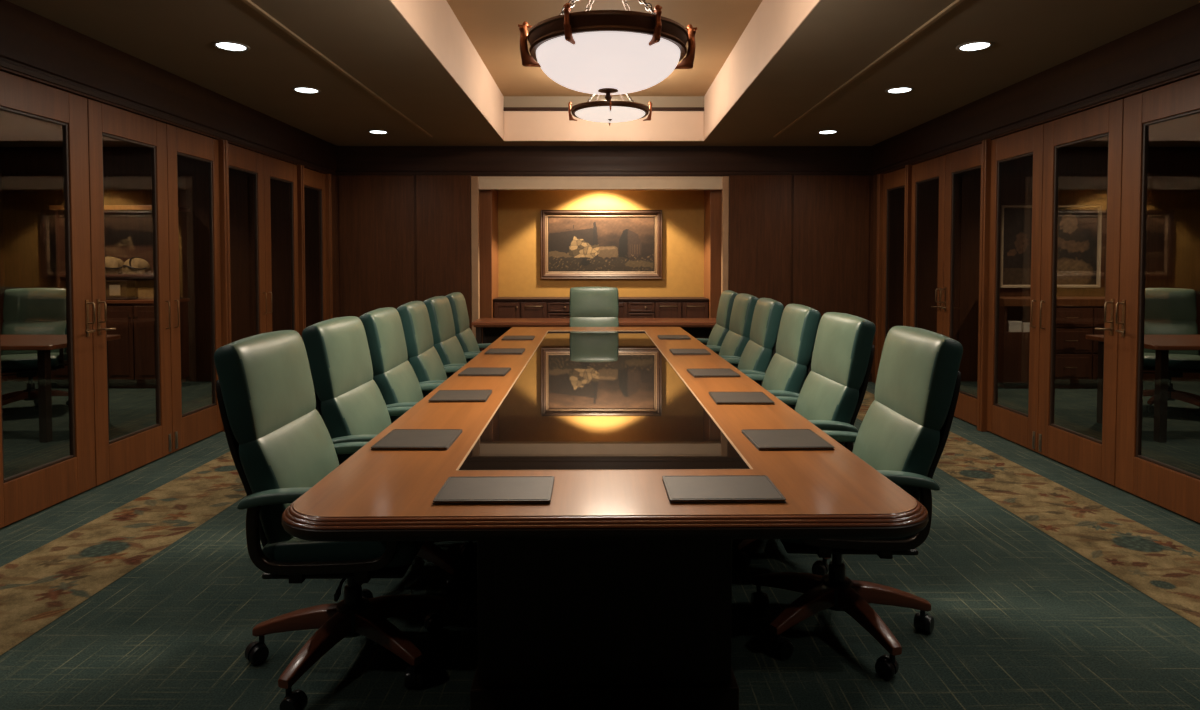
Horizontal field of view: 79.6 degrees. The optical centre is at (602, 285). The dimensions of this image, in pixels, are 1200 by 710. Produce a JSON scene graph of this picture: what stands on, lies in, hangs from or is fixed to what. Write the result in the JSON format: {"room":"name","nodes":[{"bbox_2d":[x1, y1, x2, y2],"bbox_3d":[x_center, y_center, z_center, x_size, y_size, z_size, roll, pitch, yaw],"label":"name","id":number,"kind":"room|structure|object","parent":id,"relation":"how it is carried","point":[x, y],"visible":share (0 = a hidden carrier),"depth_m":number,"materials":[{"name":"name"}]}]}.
{"room":"conference room","nodes":[
{"label":"conference room","id":0,"kind":"room"},
{"bbox_2d":[0,147,6,381],"bbox_3d":[-6.950,-0.077,3.099,0.100,2.700,10.600,0,2,0],"label":"wall","id":1,"kind":"structure","parent":0,"point":[2,277],"depth_m":8.26,"materials":[{"name":"brown wood"}]},
{"bbox_2d":[0,66,336,321],"bbox_3d":[-3.130,-0.077,3.094,0.120,2.700,10.590,0,2,0],"label":"wall","id":2,"kind":"structure","parent":0,"point":[3,69],"depth_m":6.54,"materials":[{"name":"brown wood"}]},
{"bbox_2d":[0,71,95,527],"bbox_3d":[-3.076,0.063,3.949,0.102,2.342,0.783,0,2,0],"label":"door","id":3,"kind":"structure","parent":2,"relation":"in","point":[26,493],"depth_m":4.18,"materials":[{"name":"brown wood"}]},
{"bbox_2d":[87,99,171,485],"bbox_3d":[-3.076,0.038,4.734,0.102,2.342,0.773,0,2,0],"label":"door","id":4,"kind":"structure","parent":2,"relation":"in","point":[116,457],"depth_m":4.68,"materials":[{"name":"brown wood"}]},
{"bbox_2d":[0,0,336,174],"bbox_3d":[-3.047,-1.261,3.007,0.046,0.328,10.490,0,2,0],"label":"trim","id":5,"kind":"structure","parent":2,"relation":"attached to","point":[32,44],"depth_m":4.69,"materials":[{"name":"brown wood"}]},
{"bbox_2d":[166,124,222,451],"bbox_3d":[-3.089,0.015,5.483,0.076,2.342,0.713,0,2,0],"label":"door","id":6,"kind":"structure","parent":2,"relation":"in","point":[191,427],"depth_m":5.38,"materials":[{"name":"brown wood"}]},
{"bbox_2d":[216,139,230,431],"bbox_3d":[-3.081,0.006,5.843,0.098,2.359,0.072,0,2,0],"label":"trim","id":7,"kind":"structure","parent":2,"relation":"attached to","point":[223,144],"depth_m":5.81,"materials":[{"name":"brown wood"}]},
{"bbox_2d":[228,144,266,342],"bbox_3d":[-3.089,-0.008,6.213,0.076,2.342,0.733,0,2,0],"label":"door","id":8,"kind":"structure","parent":2,"relation":"in","point":[240,159],"depth_m":6.45,"materials":[{"name":"brown wood"}]},
{"bbox_2d":[264,155,298,332],"bbox_3d":[-3.089,-0.031,6.952,0.076,2.342,0.733,0,2,0],"label":"door","id":9,"kind":"structure","parent":2,"relation":"in","point":[276,169],"depth_m":6.99,"materials":[{"name":"brown wood"}]},
{"bbox_2d":[297,165,305,339],"bbox_3d":[-3.081,-0.041,7.322,0.098,2.359,0.072,0,2,0],"label":"trim","id":10,"kind":"structure","parent":2,"relation":"attached to","point":[300,168],"depth_m":7.29,"materials":[{"name":"brown wood"}]},
{"bbox_2d":[304,168,326,321],"bbox_3d":[-3.104,-0.055,7.692,0.045,2.342,0.733,0,2,0],"label":"door","id":11,"kind":"structure","parent":2,"relation":"in","point":[314,180],"depth_m":7.93,"materials":[{"name":"brown wood"}]},
{"bbox_2d":[325,174,332,319],"bbox_3d":[-3.081,-0.064,8.062,0.098,2.359,0.072,0,2,0],"label":"trim","id":12,"kind":"structure","parent":2,"relation":"attached to","point":[328,191],"depth_m":8.02,"materials":[{"name":"brown wood"}]},
{"bbox_2d":[0,381,1199,709],"bbox_3d":[0.000,1.291,3.442,13.800,0.063,11.200,0,2,0],"label":"floor","id":13,"kind":"structure","parent":0,"point":[1047,583],"depth_m":2.94,"materials":[{"name":"teal carpet"}]},
{"bbox_2d":[1,288,67,415],"bbox_3d":[-5.343,0.594,6.716,0.668,1.131,0.650,-1,2,-26],"label":"chair","id":14,"kind":"object","parent":13,"relation":"on","point":[26,311],"visible":0.62,"depth_m":6.80,"materials":[{"name":"green leather"}]},
{"bbox_2d":[1,319,66,354],"bbox_3d":[-5.399,0.506,6.843,0.498,0.372,0.186,-1,2,-26],"label":"cushion","id":15,"kind":"object","parent":14,"relation":"on","point":[9,326],"depth_m":6.81,"materials":[{"name":"green leather"}]},
{"bbox_2d":[3,288,65,320],"bbox_3d":[-5.439,0.191,6.915,0.498,0.338,0.151,-1,2,-26],"label":"cushion","id":16,"kind":"object","parent":14,"relation":"on","point":[20,304],"depth_m":6.86,"materials":[{"name":"green leather"}]},
{"bbox_2d":[0,335,120,442],"bbox_3d":[-5.150,0.812,5.828,2.000,0.750,0.840,0,2,0],"label":"meeting table","id":17,"kind":"object","parent":13,"relation":"on","point":[43,344],"visible":0.72,"depth_m":5.50,"materials":[{"name":"brown wood"}]},
{"bbox_2d":[49,205,189,387],"bbox_3d":[-5.400,0.118,8.035,1.320,2.000,0.525,0,2,0],"label":"tall cabinet","id":18,"kind":"object","parent":13,"relation":"on","point":[128,228],"visible":0.41,"depth_m":7.92,"materials":[{"name":"brown wood"}]},
{"bbox_2d":[122,257,150,273],"bbox_3d":[-5.191,-0.225,8.017,0.290,0.196,0.199,0,2,0],"label":"cloth bundle","id":19,"kind":"object","parent":18,"relation":"on","point":[134,265],"visible":0.98,"depth_m":7.97,"materials":[{"name":"brown fabric"}]},
{"bbox_2d":[106,298,189,303],"bbox_3d":[-5.400,0.170,8.049,1.280,0.035,0.500,0,2,0],"label":"countertop","id":20,"kind":"structure","parent":18,"relation":"on","point":[138,301],"depth_m":7.80,"materials":[{"name":"brown wood"}]},
{"bbox_2d":[106,280,136,299],"bbox_3d":[-5.330,0.048,7.935,0.290,0.215,0.160,0,2,0],"label":"wooden box","id":21,"kind":"object","parent":20,"relation":"on","point":[115,289],"visible":0.91,"depth_m":7.87,"materials":[{"name":"brown wood"}]},
{"bbox_2d":[214,330,445,709],"bbox_3d":[-0.905,0.727,2.470,0.650,1.131,0.668,0,2,-1],"label":"chair","id":22,"kind":"object","parent":13,"relation":"on","point":[280,445],"visible":0.76,"depth_m":2.28,"materials":[{"name":"green leather"}]},
{"bbox_2d":[214,330,315,443],"bbox_3d":[-1.137,0.331,2.460,0.151,0.338,0.498,0,2,-1],"label":"cushion","id":23,"kind":"object","parent":22,"relation":"on","point":[265,391],"depth_m":2.30,"materials":[{"name":"green leather"}]},
{"bbox_2d":[239,409,338,543],"bbox_3d":[-1.046,0.644,2.471,0.186,0.372,0.498,0,2,-1],"label":"cushion","id":24,"kind":"object","parent":22,"relation":"on","point":[298,450],"depth_m":2.29,"materials":[{"name":"green leather"}]},
{"bbox_2d":[302,316,474,598],"bbox_3d":[-0.915,0.706,3.150,0.650,1.131,0.668,0,2,1],"label":"chair","id":25,"kind":"object","parent":13,"relation":"on","point":[352,407],"visible":0.38,"depth_m":2.99,"materials":[{"name":"green leather"}]},
{"bbox_2d":[302,316,372,401],"bbox_3d":[-1.147,0.309,3.146,0.151,0.338,0.498,0,2,1],"label":"cushion","id":26,"kind":"object","parent":25,"relation":"on","point":[337,349],"depth_m":2.99,"materials":[{"name":"green leather"}]},
{"bbox_2d":[320,380,391,464],"bbox_3d":[-1.056,0.623,3.155,0.186,0.372,0.498,0,2,1],"label":"cushion","id":27,"kind":"object","parent":25,"relation":"on","point":[359,407],"depth_m":3.00,"materials":[{"name":"green leather"}]},
{"bbox_2d":[359,307,441,422],"bbox_3d":[-0.925,0.684,3.828,0.650,1.131,0.668,0,2,-2],"label":"chair","id":28,"kind":"object","parent":13,"relation":"on","point":[398,384],"visible":0.34,"depth_m":3.65,"materials":[{"name":"green leather"}]},
{"bbox_2d":[359,307,407,375],"bbox_3d":[-1.157,0.288,3.814,0.151,0.338,0.498,0,2,-2],"label":"cushion","id":29,"kind":"object","parent":28,"relation":"on","point":[383,327],"depth_m":3.65,"materials":[{"name":"green leather"}]},
{"bbox_2d":[373,360,423,422],"bbox_3d":[-1.066,0.601,3.827,0.186,0.372,0.498,0,2,-2],"label":"cushion","id":30,"kind":"object","parent":28,"relation":"on","point":[397,382],"depth_m":3.66,"materials":[{"name":"green leather"}]},
{"bbox_2d":[396,301,462,396],"bbox_3d":[-0.935,0.663,4.507,0.650,1.131,0.668,0,2,-3],"label":"chair","id":31,"kind":"object","parent":13,"relation":"on","point":[423,357],"visible":0.27,"depth_m":4.30,"materials":[{"name":"green leather"}]},
{"bbox_2d":[396,301,433,357],"bbox_3d":[-1.167,0.267,4.489,0.151,0.338,0.498,0,2,-3],"label":"cushion","id":32,"kind":"object","parent":31,"relation":"on","point":[414,315],"depth_m":4.29,"materials":[{"name":"green leather"}]},
{"bbox_2d":[408,346,446,396],"bbox_3d":[-1.076,0.580,4.503,0.186,0.372,0.498,0,2,-3],"label":"cushion","id":33,"kind":"object","parent":31,"relation":"on","point":[426,363],"depth_m":4.30,"materials":[{"name":"green leather"}]},
{"bbox_2d":[423,296,478,378],"bbox_3d":[-0.945,0.641,5.189,0.650,1.131,0.668,0,2,0],"label":"chair","id":34,"kind":"object","parent":13,"relation":"on","point":[447,345],"visible":0.27,"depth_m":5.01,"materials":[{"name":"green leather"}]},
{"bbox_2d":[423,296,454,343],"bbox_3d":[-1.177,0.245,5.183,0.151,0.338,0.498,0,2,0],"label":"cushion","id":35,"kind":"object","parent":34,"relation":"on","point":[439,309],"depth_m":5.01,"materials":[{"name":"green leather"}]},
{"bbox_2d":[433,336,466,378],"bbox_3d":[-1.087,0.558,5.192,0.186,0.372,0.498,0,2,0],"label":"cushion","id":36,"kind":"object","parent":34,"relation":"on","point":[449,349],"depth_m":5.01,"materials":[{"name":"green leather"}]},
{"bbox_2d":[445,292,491,362],"bbox_3d":[-0.955,0.620,5.867,0.650,1.131,0.668,0,2,-2],"label":"chair","id":37,"kind":"object","parent":13,"relation":"on","point":[464,334],"visible":0.25,"depth_m":5.68,"materials":[{"name":"green leather"}]},
{"bbox_2d":[445,292,468,333],"bbox_3d":[-1.187,0.224,5.852,0.151,0.338,0.498,0,2,-2],"label":"cushion","id":38,"kind":"object","parent":37,"relation":"on","point":[457,301],"depth_m":5.67,"materials":[{"name":"green leather"}]},
{"bbox_2d":[455,328,479,362],"bbox_3d":[-1.097,0.537,5.865,0.186,0.372,0.498,0,2,-2],"label":"cushion","id":39,"kind":"object","parent":37,"relation":"on","point":[466,338],"depth_m":5.67,"materials":[{"name":"green leather"}]},
{"bbox_2d":[471,318,715,350],"bbox_3d":[-0.020,0.749,7.827,2.720,0.752,0.540,0,2,0],"label":"console table","id":40,"kind":"object","parent":13,"relation":"on","point":[491,329],"visible":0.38,"depth_m":7.61,"materials":[{"name":"brown wood"}]},
{"bbox_2d":[569,287,618,326],"bbox_3d":[-0.093,0.582,7.082,0.668,1.131,0.650,0,2,-1],"label":"chair","id":41,"kind":"object","parent":13,"relation":"on","point":[589,306],"visible":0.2,"depth_m":7.24,"materials":[{"name":"green leather"}]},
{"bbox_2d":[569,317,618,326],"bbox_3d":[-0.089,0.495,7.221,0.498,0.372,0.186,0,2,-1],"label":"cushion","id":42,"kind":"object","parent":41,"relation":"on","point":[574,321],"depth_m":7.20,"materials":[{"name":"green leather"}]},
{"bbox_2d":[493,297,708,317],"bbox_3d":[-0.022,0.621,8.687,2.532,0.952,0.494,0,2,0],"label":"credenza","id":43,"kind":"object","parent":13,"relation":"on","point":[504,307],"visible":0.32,"depth_m":8.47,"materials":[{"name":"brown wood"}]},
{"bbox_2d":[493,297,708,300],"bbox_3d":[-0.022,0.159,8.687,2.532,0.027,0.465,0,2,0],"label":"countertop","id":44,"kind":"structure","parent":43,"relation":"on","point":[498,298],"depth_m":8.45,"materials":[{"name":"brown wood"}]},
{"bbox_2d":[282,327,928,709],"bbox_3d":[-0.027,0.857,4.391,1.678,0.751,5.277,0,2,-1],"label":"conference table","id":45,"kind":"object","parent":13,"relation":"on","point":[611,593],"visible":0.96,"depth_m":2.17,"materials":[{"name":"brown wood"}]},
{"bbox_2d":[371,429,461,449],"bbox_3d":[-0.642,0.536,2.513,0.255,0.011,0.262,0,2,0],"label":"pad","id":46,"kind":"object","parent":45,"relation":"on","point":[397,439],"visible":1,"depth_m":2.49,"materials":[{"name":"leather"}]},
{"bbox_2d":[428,390,491,402],"bbox_3d":[-0.655,0.510,3.333,0.255,0.011,0.262,0,2,-2],"label":"pad","id":47,"kind":"object","parent":45,"relation":"on","point":[441,395],"visible":1,"depth_m":3.29,"materials":[{"name":"leather"}]},
{"bbox_2d":[458,367,510,375],"bbox_3d":[-0.666,0.487,4.072,0.255,0.011,0.262,0,2,1],"label":"pad","id":48,"kind":"object","parent":45,"relation":"on","point":[471,371],"visible":1,"depth_m":4.05,"materials":[{"name":"leather"}]},
{"bbox_2d":[433,476,553,504],"bbox_3d":[-0.288,0.553,1.954,0.302,0.011,0.212,0,2,-1],"label":"pad","id":49,"kind":"object","parent":45,"relation":"on","point":[488,489],"visible":1,"depth_m":1.93,"materials":[{"name":"leather"}]},
{"bbox_2d":[687,368,740,377],"bbox_3d":[0.615,0.488,4.032,0.255,0.011,0.262,0,2,-3],"label":"pad","id":50,"kind":"object","parent":45,"relation":"on","point":[720,372],"visible":1,"depth_m":3.98,"materials":[{"name":"leather"}]},
{"bbox_2d":[662,475,785,502],"bbox_3d":[0.322,0.553,1.963,0.302,0.011,0.212,0,2,-1],"label":"pad","id":51,"kind":"object","parent":45,"relation":"on","point":[715,488],"visible":1,"depth_m":1.94,"materials":[{"name":"leather"}]},
{"bbox_2d":[709,392,774,404],"bbox_3d":[0.626,0.511,3.282,0.255,0.011,0.262,0,2,1],"label":"pad","id":52,"kind":"object","parent":45,"relation":"on","point":[720,398],"visible":1,"depth_m":3.24,"materials":[{"name":"leather"}]},
{"bbox_2d":[741,429,834,450],"bbox_3d":[0.638,0.536,2.512,0.255,0.011,0.262,0,2,-2],"label":"pad","id":53,"kind":"object","parent":45,"relation":"on","point":[762,439],"visible":1,"depth_m":2.49,"materials":[{"name":"leather"}]},
{"bbox_2d":[696,290,737,354],"bbox_3d":[0.856,0.607,6.295,0.650,1.131,0.668,0,2,0],"label":"chair","id":54,"kind":"object","parent":13,"relation":"on","point":[719,331],"visible":0.23,"depth_m":6.11,"materials":[{"name":"green leather"}]},
{"bbox_2d":[707,324,728,354],"bbox_3d":[0.997,0.524,6.286,0.186,0.372,0.498,0,2,0],"label":"cushion","id":55,"kind":"object","parent":54,"relation":"on","point":[719,331],"depth_m":6.10,"materials":[{"name":"green leather"}]},
{"bbox_2d":[716,290,737,328],"bbox_3d":[1.088,0.211,6.276,0.151,0.338,0.498,0,2,0],"label":"cushion","id":56,"kind":"object","parent":54,"relation":"on","point":[727,297],"depth_m":6.11,"materials":[{"name":"green leather"}]},
{"bbox_2d":[708,293,758,367],"bbox_3d":[0.865,0.628,5.627,0.650,1.131,0.668,0,2,-2],"label":"chair","id":57,"kind":"object","parent":13,"relation":"on","point":[733,345],"visible":0.25,"depth_m":5.44,"materials":[{"name":"green leather"}]},
{"bbox_2d":[719,330,749,367],"bbox_3d":[1.007,0.545,5.623,0.186,0.372,0.498,0,2,-2],"label":"cushion","id":58,"kind":"object","parent":57,"relation":"on","point":[734,343],"depth_m":5.44,"materials":[{"name":"green leather"}]},
{"bbox_2d":[729,293,758,337],"bbox_3d":[1.098,0.231,5.616,0.151,0.338,0.498,0,2,-2],"label":"cushion","id":59,"kind":"object","parent":57,"relation":"on","point":[743,307],"depth_m":5.44,"materials":[{"name":"green leather"}]},
{"bbox_2d":[723,298,783,385],"bbox_3d":[0.876,0.650,4.926,0.650,1.131,0.668,0,2,1],"label":"chair","id":60,"kind":"object","parent":13,"relation":"on","point":[757,354],"visible":0.29,"depth_m":4.68,"materials":[{"name":"green leather"}]},
{"bbox_2d":[737,340,771,385],"bbox_3d":[1.017,0.567,4.914,0.186,0.372,0.498,0,2,1],"label":"cushion","id":61,"kind":"object","parent":60,"relation":"on","point":[756,355],"depth_m":4.70,"materials":[{"name":"green leather"}]},
{"bbox_2d":[750,298,783,349],"bbox_3d":[1.108,0.254,4.902,0.151,0.338,0.498,0,2,1],"label":"cushion","id":62,"kind":"object","parent":60,"relation":"on","point":[767,314],"depth_m":4.68,"materials":[{"name":"green leather"}]},
{"bbox_2d":[745,304,820,409],"bbox_3d":[0.887,0.673,4.177,0.650,1.131,0.668,0,2,0],"label":"chair","id":63,"kind":"object","parent":13,"relation":"on","point":[786,373],"visible":0.35,"depth_m":3.96,"materials":[{"name":"green leather"}]},
{"bbox_2d":[762,353,806,409],"bbox_3d":[1.029,0.591,4.168,0.186,0.372,0.498,0,2,0],"label":"cushion","id":64,"kind":"object","parent":63,"relation":"on","point":[785,371],"depth_m":3.98,"materials":[{"name":"green leather"}]},
{"bbox_2d":[776,304,820,365],"bbox_3d":[1.119,0.277,4.158,0.151,0.338,0.498,0,2,0],"label":"cushion","id":65,"kind":"object","parent":63,"relation":"on","point":[799,323],"depth_m":3.96,"materials":[{"name":"green leather"}]},
{"bbox_2d":[732,312,875,575],"bbox_3d":[0.898,0.697,3.429,0.650,1.131,0.668,0,2,-2],"label":"chair","id":66,"kind":"object","parent":13,"relation":"on","point":[831,396],"visible":0.49,"depth_m":3.23,"materials":[{"name":"green leather"}]},
{"bbox_2d":[795,371,858,445],"bbox_3d":[1.040,0.614,3.426,0.186,0.372,0.498,0,2,-2],"label":"cushion","id":67,"kind":"object","parent":66,"relation":"on","point":[823,395],"depth_m":3.27,"materials":[{"name":"green leather"}]},
{"bbox_2d":[811,312,875,389],"bbox_3d":[1.130,0.300,3.420,0.151,0.338,0.498,0,2,-2],"label":"cushion","id":68,"kind":"object","parent":66,"relation":"on","point":[843,351],"depth_m":3.25,"materials":[{"name":"green leather"}]},
{"bbox_2d":[751,326,962,679],"bbox_3d":[0.910,0.721,2.666,0.650,1.131,0.668,0,2,2],"label":"chair","id":69,"kind":"object","parent":13,"relation":"on","point":[903,434],"visible":0.59,"depth_m":2.49,"materials":[{"name":"green leather"}]},
{"bbox_2d":[852,400,939,501],"bbox_3d":[1.051,0.638,2.652,0.186,0.372,0.498,0,2,2],"label":"cushion","id":70,"kind":"object","parent":69,"relation":"on","point":[889,437],"depth_m":2.49,"materials":[{"name":"green leather"}]},
{"bbox_2d":[875,326,962,430],"bbox_3d":[1.142,0.325,2.639,0.151,0.338,0.498,0,2,2],"label":"cushion","id":71,"kind":"object","parent":69,"relation":"on","point":[918,381],"depth_m":2.47,"materials":[{"name":"green leather"}]},
{"bbox_2d":[998,297,1104,387],"bbox_3d":[5.070,0.626,8.029,1.480,0.985,0.529,0,2,0],"label":"sideboard","id":72,"kind":"object","parent":13,"relation":"on","point":[1076,364],"visible":0.49,"depth_m":7.80,"materials":[{"name":"brown wood"}]},
{"bbox_2d":[1000,297,1104,305],"bbox_3d":[5.070,0.175,8.030,1.480,0.085,0.500,0,2,0],"label":"countertop","id":73,"kind":"structure","parent":72,"relation":"on","point":[1004,301],"depth_m":7.78,"materials":[{"name":"brown wood"}]},
{"bbox_2d":[1085,335,1199,442],"bbox_3d":[5.150,0.812,5.828,2.000,0.750,0.840,0,2,0],"label":"meeting table","id":74,"kind":"object","parent":13,"relation":"on","point":[1162,344],"visible":0.84,"depth_m":5.51,"materials":[{"name":"brown wood"}]},
{"bbox_2d":[1143,288,1199,416],"bbox_3d":[5.272,0.593,6.721,0.668,1.131,0.650,1,2,26],"label":"chair","id":75,"kind":"object","parent":13,"relation":"on","point":[1168,311],"visible":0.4,"depth_m":6.78,"materials":[{"name":"green leather"}]},
{"bbox_2d":[1145,288,1196,320],"bbox_3d":[5.379,0.191,6.915,0.498,0.338,0.151,1,2,26],"label":"cushion","id":76,"kind":"object","parent":75,"relation":"on","point":[1161,304],"depth_m":6.85,"materials":[{"name":"green leather"}]},
{"bbox_2d":[1144,320,1198,354],"bbox_3d":[5.339,0.506,6.843,0.498,0.372,0.186,1,2,26],"label":"cushion","id":77,"kind":"object","parent":75,"relation":"on","point":[1152,327],"depth_m":6.79,"materials":[{"name":"green leather"}]},
{"bbox_2d":[0,0,1199,146],"bbox_3d":[0.000,-1.706,3.348,13.800,0.540,11.200,0,2,0],"label":"ceiling","id":78,"kind":"structure","parent":0,"point":[370,40],"depth_m":4.98,"materials":[{"name":"paint"}]},
{"bbox_2d":[242,0,432,136],"bbox_3d":[-1.800,-1.419,3.007,0.028,0.015,9.100,0,2,0],"label":"trim","id":79,"kind":"structure","parent":78,"relation":"attached to","point":[248,2],"depth_m":4.61,"materials":[{"name":"paint"}]},
{"bbox_2d":[389,0,503,140],"bbox_3d":[-1.103,-1.704,4.244,0.054,0.481,7.290,0,2,0],"label":"trim","id":80,"kind":"structure","parent":78,"relation":"attached to","point":[434,22],"depth_m":5.27,"materials":[{"name":"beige paint"}]},
{"bbox_2d":[504,107,703,110],"bbox_3d":[0.010,-1.917,7.826,2.178,0.040,0.055,0,2,0],"label":"trim","id":81,"kind":"structure","parent":78,"relation":"attached to","point":[505,108],"depth_m":7.81,"materials":[{"name":"brown wood"}]},
{"bbox_2d":[504,111,703,140],"bbox_3d":[0.010,-1.737,7.847,2.172,0.321,0.024,0,2,0],"label":"trim","id":82,"kind":"structure","parent":78,"relation":"attached to","point":[518,125],"depth_m":7.84,"materials":[{"name":"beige paint"}]},
{"bbox_2d":[504,96,703,106],"bbox_3d":[0.010,-1.997,7.837,2.180,0.120,0.028,0,2,0],"label":"trim","id":83,"kind":"structure","parent":78,"relation":"attached to","point":[509,101],"depth_m":7.82,"materials":[{"name":"paint"}]},
{"bbox_2d":[518,0,696,100],"bbox_3d":[0.024,-1.396,3.378,0.842,1.042,0.750,0,2,0],"label":"pendant lamp","id":84,"kind":"object","parent":78,"relation":"hanging from","point":[608,53],"visible":1,"depth_m":3.15,"materials":[{"name":"glass"}]},
{"bbox_2d":[568,93,651,125],"bbox_3d":[0.066,-1.777,6.697,0.733,0.488,0.733,-2,2,-42],"label":"pendant lamp","id":85,"kind":"object","parent":78,"relation":"hanging from","point":[611,111],"visible":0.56,"depth_m":6.52,"materials":[{"name":"glass"}]},
{"bbox_2d":[704,0,820,140],"bbox_3d":[1.123,-1.704,4.244,0.054,0.481,7.290,0,2,0],"label":"trim","id":86,"kind":"structure","parent":78,"relation":"attached to","point":[774,22],"depth_m":5.29,"materials":[{"name":"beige paint"}]},
{"bbox_2d":[773,0,963,136],"bbox_3d":[1.800,-1.419,3.007,0.028,0.015,9.100,0,2,0],"label":"trim","id":87,"kind":"structure","parent":78,"relation":"attached to","point":[957,2],"depth_m":4.61,"materials":[{"name":"paint"}]},
{"bbox_2d":[1,147,1199,380],"bbox_3d":[0.000,-0.242,8.329,13.800,2.700,0.136,0,2,0],"label":"wall","id":88,"kind":"structure","parent":0,"point":[803,240],"depth_m":8.27,"materials":[{"name":"brown wood"}]},
{"bbox_2d":[471,176,479,337],"bbox_3d":[-1.470,-0.071,8.302,0.080,2.359,0.080,0,2,0],"label":"trim","id":89,"kind":"structure","parent":88,"relation":"attached to","point":[474,179],"depth_m":8.26,"materials":[{"name":"beige wood"}]},
{"bbox_2d":[479,190,498,350],"bbox_3d":[-1.397,-0.217,8.655,0.205,2.629,0.525,0,2,0],"label":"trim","id":90,"kind":"structure","parent":88,"relation":"attached to","point":[488,199],"depth_m":8.40,"materials":[{"name":"brown wood"}]},
{"bbox_2d":[478,177,722,189],"bbox_3d":[-0.030,-1.179,8.301,2.800,0.145,0.112,0,2,0],"label":"trim","id":91,"kind":"structure","parent":88,"relation":"attached to","point":[484,183],"depth_m":8.26,"materials":[{"name":"beige paint"}]},
{"bbox_2d":[498,190,703,296],"bbox_3d":[-0.030,-0.241,8.942,3.000,2.660,0.050,0,2,0],"label":"wall niche","id":92,"kind":"object","parent":88,"relation":"in","point":[519,211],"visible":0.14,"depth_m":8.91,"materials":[{"name":"yellow paint"}]},
{"bbox_2d":[541,210,661,278],"bbox_3d":[-0.020,-0.509,8.889,1.490,0.845,0.038,0,2,0],"label":"framed painting","id":93,"kind":"object","parent":92,"relation":"attached to","point":[575,244],"visible":1,"depth_m":8.90,"materials":[{"name":"paint"}]},
{"bbox_2d":[335,146,872,175],"bbox_3d":[0.015,-1.425,8.226,6.170,0.328,0.046,0,2,0],"label":"trim","id":94,"kind":"structure","parent":88,"relation":"attached to","point":[350,160],"depth_m":8.23,"materials":[{"name":"brown wood"}]},
{"bbox_2d":[704,190,721,317],"bbox_3d":[1.340,-0.217,8.655,0.180,2.629,0.525,0,2,0],"label":"trim","id":95,"kind":"structure","parent":88,"relation":"attached to","point":[712,198],"depth_m":8.40,"materials":[{"name":"brown wood"}]},
{"bbox_2d":[721,176,728,293],"bbox_3d":[1.405,-0.071,8.302,0.070,2.359,0.080,0,2,0],"label":"trim","id":96,"kind":"structure","parent":88,"relation":"attached to","point":[725,180],"depth_m":8.25,"materials":[{"name":"beige wood"}]},
{"bbox_2d":[1000,205,1101,286],"bbox_3d":[5.140,-0.450,8.269,1.140,0.940,0.038,0,2,0],"label":"framed picture","id":97,"kind":"object","parent":88,"relation":"attached to","point":[1079,226],"visible":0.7,"depth_m":8.28,"materials":[{"name":"paper"}]},
{"bbox_2d":[871,70,1199,382],"bbox_3d":[3.160,-0.077,3.094,0.120,2.700,10.590,0,2,0],"label":"wall","id":98,"kind":"structure","parent":0,"point":[1195,73],"depth_m":7.40,"materials":[{"name":"brown wood"}]},
{"bbox_2d":[875,174,882,384],"bbox_3d":[3.111,-0.064,8.062,0.098,2.359,0.072,0,2,0],"label":"trim","id":99,"kind":"structure","parent":98,"relation":"attached to","point":[879,248],"depth_m":8.03,"materials":[{"name":"brown wood"}]},
{"bbox_2d":[881,168,904,354],"bbox_3d":[3.135,-0.055,7.692,0.045,2.342,0.733,0,2,0],"label":"door","id":100,"kind":"structure","parent":98,"relation":"in","point":[894,180],"depth_m":7.93,"materials":[{"name":"brown wood"}]},
{"bbox_2d":[903,165,911,326],"bbox_3d":[3.111,-0.041,7.322,0.098,2.359,0.072,0,2,0],"label":"trim","id":101,"kind":"structure","parent":98,"relation":"attached to","point":[908,168],"depth_m":7.28,"materials":[{"name":"brown wood"}]},
{"bbox_2d":[910,155,945,334],"bbox_3d":[3.106,-0.031,6.952,0.102,2.342,0.733,0,2,0],"label":"door","id":102,"kind":"structure","parent":98,"relation":"in","point":[932,169],"depth_m":6.95,"materials":[{"name":"brown wood"}]},
{"bbox_2d":[940,143,981,425],"bbox_3d":[3.106,-0.019,6.574,0.102,2.342,1.456,0,2,0],"label":"door","id":103,"kind":"structure","parent":98,"relation":"in","point":[967,159],"depth_m":6.44,"materials":[{"name":"brown wood"}]},
{"bbox_2d":[977,139,993,431],"bbox_3d":[3.111,0.006,5.843,0.098,2.359,0.072,0,2,0],"label":"trim","id":104,"kind":"structure","parent":98,"relation":"attached to","point":[986,144],"depth_m":5.82,"materials":[{"name":"brown wood"}]},
{"bbox_2d":[986,124,1043,451],"bbox_3d":[3.119,0.015,5.483,0.076,2.342,0.713,0,2,0],"label":"door","id":105,"kind":"structure","parent":98,"relation":"in","point":[1018,427],"depth_m":5.42,"materials":[{"name":"brown wood"}]},
{"bbox_2d":[871,3,1199,175],"bbox_3d":[3.077,-1.261,3.007,0.046,0.328,10.490,0,2,0],"label":"trim","id":106,"kind":"structure","parent":98,"relation":"attached to","point":[1168,48],"depth_m":4.78,"materials":[{"name":"brown wood"}]},
{"bbox_2d":[1038,99,1123,485],"bbox_3d":[3.106,0.038,4.734,0.102,2.342,0.773,0,2,0],"label":"door","id":107,"kind":"structure","parent":98,"relation":"in","point":[1094,457],"depth_m":4.67,"materials":[{"name":"brown wood"}]},
{"bbox_2d":[1115,75,1199,522],"bbox_3d":[3.106,0.063,3.949,0.102,2.342,0.783,0,2,0],"label":"door","id":108,"kind":"structure","parent":98,"relation":"in","point":[1177,490],"depth_m":4.19,"materials":[{"name":"brown wood"}]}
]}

